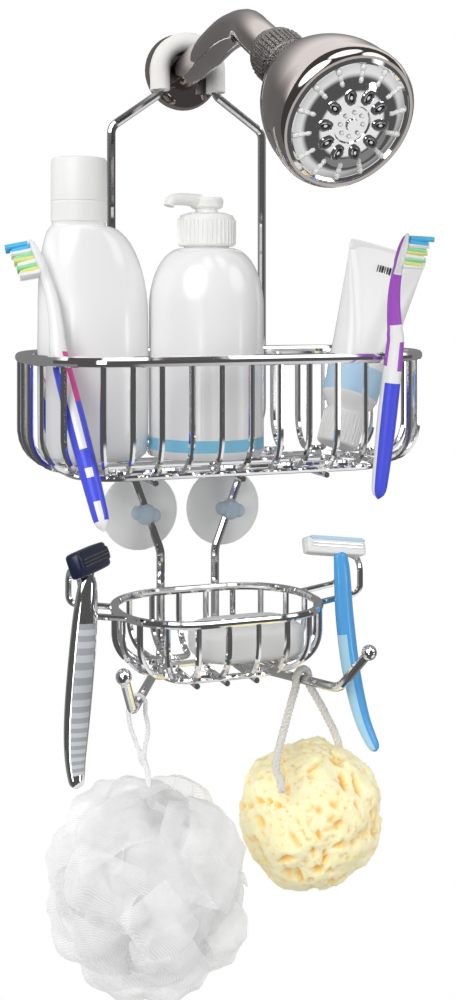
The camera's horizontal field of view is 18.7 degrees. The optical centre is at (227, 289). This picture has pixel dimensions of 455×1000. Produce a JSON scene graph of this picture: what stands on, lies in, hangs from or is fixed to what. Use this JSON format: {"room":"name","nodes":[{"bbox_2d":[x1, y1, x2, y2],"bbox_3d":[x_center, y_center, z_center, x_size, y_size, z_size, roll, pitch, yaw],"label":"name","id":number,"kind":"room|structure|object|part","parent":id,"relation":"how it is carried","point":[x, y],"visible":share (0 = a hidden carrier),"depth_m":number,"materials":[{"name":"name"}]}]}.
{"room":"bathroom shower","nodes":[
{"label":"bathroom shower","id":0,"kind":"room"},
{"bbox_2d":[0,0,454,999],"bbox_3d":[-0.041,0.561,0.941,2.600,2.600,0.060,0,0,-20],"label":"background","id":1,"kind":"structure","parent":0,"point":[69,69],"depth_m":0.93,"materials":[{"name":"white paint"}]},
{"bbox_2d":[15,32,421,713],"bbox_3d":[-0.006,0.038,0.846,0.247,0.410,0.143,0,0,-20],"label":"shower caddy","id":2,"kind":"object","parent":1,"relation":"attached to","point":[222,505],"visible":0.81,"depth_m":0.83,"materials":[{"name":"silver metal"}]},
{"bbox_2d":[4,239,108,531],"bbox_3d":[-0.094,0.051,0.778,0.079,0.160,0.020,0,0,35],"label":"toothbrush","id":3,"kind":"object","parent":2,"relation":"in","point":[29,261],"visible":0.98,"depth_m":0.77,"materials":[{"name":"white"}]},
{"bbox_2d":[64,542,110,788],"bbox_3d":[-0.081,0.216,0.801,0.015,0.134,0.042,0,0,19],"label":"razor","id":4,"kind":"object","parent":2,"relation":"hanging from","point":[82,564],"visible":1,"depth_m":0.79,"materials":[{"name":"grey plastic"}]},
{"bbox_3d":[-0.083,0.222,0.790,0.021,0.122,0.015,0,0,-20],"label":"razor handle","id":5,"kind":"part","parent":4,"relation":"part of","materials":[{"name":"silver metal"}]},
{"bbox_2d":[37,156,148,462],"bbox_3d":[-0.079,0.011,0.817,0.067,0.178,0.043,0,0,-20],"label":"shampoo bottle","id":6,"kind":"object","parent":2,"relation":"in","point":[96,274],"visible":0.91,"depth_m":0.80,"materials":[{"name":"white plastic"}]},
{"bbox_2d":[105,480,176,549],"bbox_3d":[-0.054,0.144,0.893,0.051,0.051,0.020,0,0,-20],"label":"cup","id":7,"kind":"object","parent":2,"relation":"on","point":[142,514],"depth_m":0.90,"materials":[{"name":"clear plastic"}]},
{"bbox_2d":[45,692,247,999],"bbox_3d":[-0.043,0.317,0.793,0.114,0.167,0.118,0,0,-28],"label":"pouf","id":8,"kind":"object","parent":2,"relation":"hanging from","point":[153,887],"visible":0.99,"depth_m":0.77,"materials":[{"name":"white fabric"}]},
{"bbox_3d":[-0.051,0.265,0.800,0.013,0.062,0.017,0,0,-20],"label":"hanging cord","id":9,"kind":"part","parent":8,"relation":"part of","materials":[{"name":"white fabric"}]},
{"bbox_2d":[149,193,263,461],"bbox_3d":[-0.013,0.021,0.832,0.069,0.157,0.069,0,0,-20],"label":"pump bottle","id":10,"kind":"object","parent":2,"relation":"in","point":[206,298],"visible":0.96,"depth_m":0.81,"materials":[{"name":"white plastic"}]},
{"bbox_2d":[164,193,235,246],"bbox_3d":[-0.018,-0.042,0.830,0.048,0.031,0.036,0,0,-20],"label":"pump dispenser","id":11,"kind":"object","parent":10,"relation":"on","point":[206,226],"depth_m":0.82,"materials":[{"name":"white plastic"}]},
{"bbox_2d":[110,582,323,689],"bbox_3d":[-0.006,0.214,0.847,0.130,0.048,0.099,0,0,-20],"label":"basket","id":12,"kind":"object","parent":2,"relation":"on","point":[153,666],"depth_m":0.83,"materials":[{"name":"silver metal"}]},
{"bbox_2d":[15,345,421,485],"bbox_3d":[-0.003,0.074,0.838,0.247,0.075,0.126,0,0,-20],"label":"basket","id":13,"kind":"object","parent":2,"relation":"on","point":[275,461],"depth_m":0.79,"materials":[{"name":"silver metal"}]},
{"bbox_2d":[186,476,258,544],"bbox_3d":[0.000,0.144,0.913,0.051,0.051,0.020,0,0,-20],"label":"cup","id":14,"kind":"object","parent":2,"relation":"on","point":[220,510],"depth_m":0.92,"materials":[{"name":"clear plastic"}]},
{"bbox_3d":[-0.006,0.040,0.846,0.160,0.407,0.121,0,0,-20],"label":"hanger frame","id":15,"kind":"part","parent":2,"relation":"part of","materials":[{"name":"silver metal"}]},
{"bbox_2d":[188,612,303,664],"bbox_3d":[0.011,0.214,0.854,0.069,0.023,0.047,0,0,-20],"label":"soap bar","id":16,"kind":"object","parent":2,"relation":"in","point":[243,637],"visible":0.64,"depth_m":0.83,"materials":[{"name":"white"}]},
{"bbox_2d":[239,665,381,890],"bbox_3d":[0.051,0.299,0.852,0.088,0.136,0.090,0,0,-20],"label":"sea sponge","id":17,"kind":"object","parent":2,"relation":"hanging from","point":[309,816],"visible":1,"depth_m":0.82,"materials":[{"name":"yellow"}]},
{"bbox_2d":[302,535,378,751],"bbox_3d":[0.068,0.214,0.846,0.043,0.131,0.031,0,0,-20],"label":"razor","id":18,"kind":"object","parent":2,"relation":"hanging from","point":[341,548],"visible":0.98,"depth_m":0.85,"materials":[{"name":"blue plastic"}]},
{"bbox_3d":[0.079,0.220,0.845,0.023,0.120,0.022,0,0,-20],"label":"razor handle","id":19,"kind":"part","parent":18,"relation":"part of","materials":[{"name":"blue plastic"}]},
{"bbox_2d":[317,239,425,450],"bbox_3d":[0.087,0.034,0.876,0.080,0.134,0.036,0,0,-45],"label":"toothpaste tube","id":20,"kind":"object","parent":2,"relation":"in","point":[361,324],"visible":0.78,"depth_m":0.87,"materials":[{"name":"white plastic"}]},
{"bbox_2d":[372,233,434,498],"bbox_3d":[0.101,0.044,0.795,0.037,0.154,0.016,0,0,20],"label":"toothbrush","id":21,"kind":"object","parent":2,"relation":"in","point":[411,251],"visible":1,"depth_m":0.80,"materials":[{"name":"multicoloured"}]},
{"bbox_2d":[145,9,413,187],"bbox_3d":[0.022,-0.111,0.798,0.077,0.116,0.262,0,0,-20],"label":"showerhead","id":22,"kind":"object","parent":1,"relation":"attached to","point":[335,108],"visible":1,"depth_m":0.69,"materials":[{"name":"silver metal"}]},
{"bbox_3d":[-0.003,-0.143,0.837,0.050,0.050,0.172,0,0,-20],"label":"shower arm","id":23,"kind":"part","parent":22,"relation":"part of","materials":[{"name":"silver metal"}]},
{"bbox_3d":[0.061,-0.084,0.694,0.069,0.059,0.037,0,0,-20],"label":"plate","id":24,"kind":"part","parent":22,"relation":"part of","materials":[{"name":"silver metal"}]}
]}

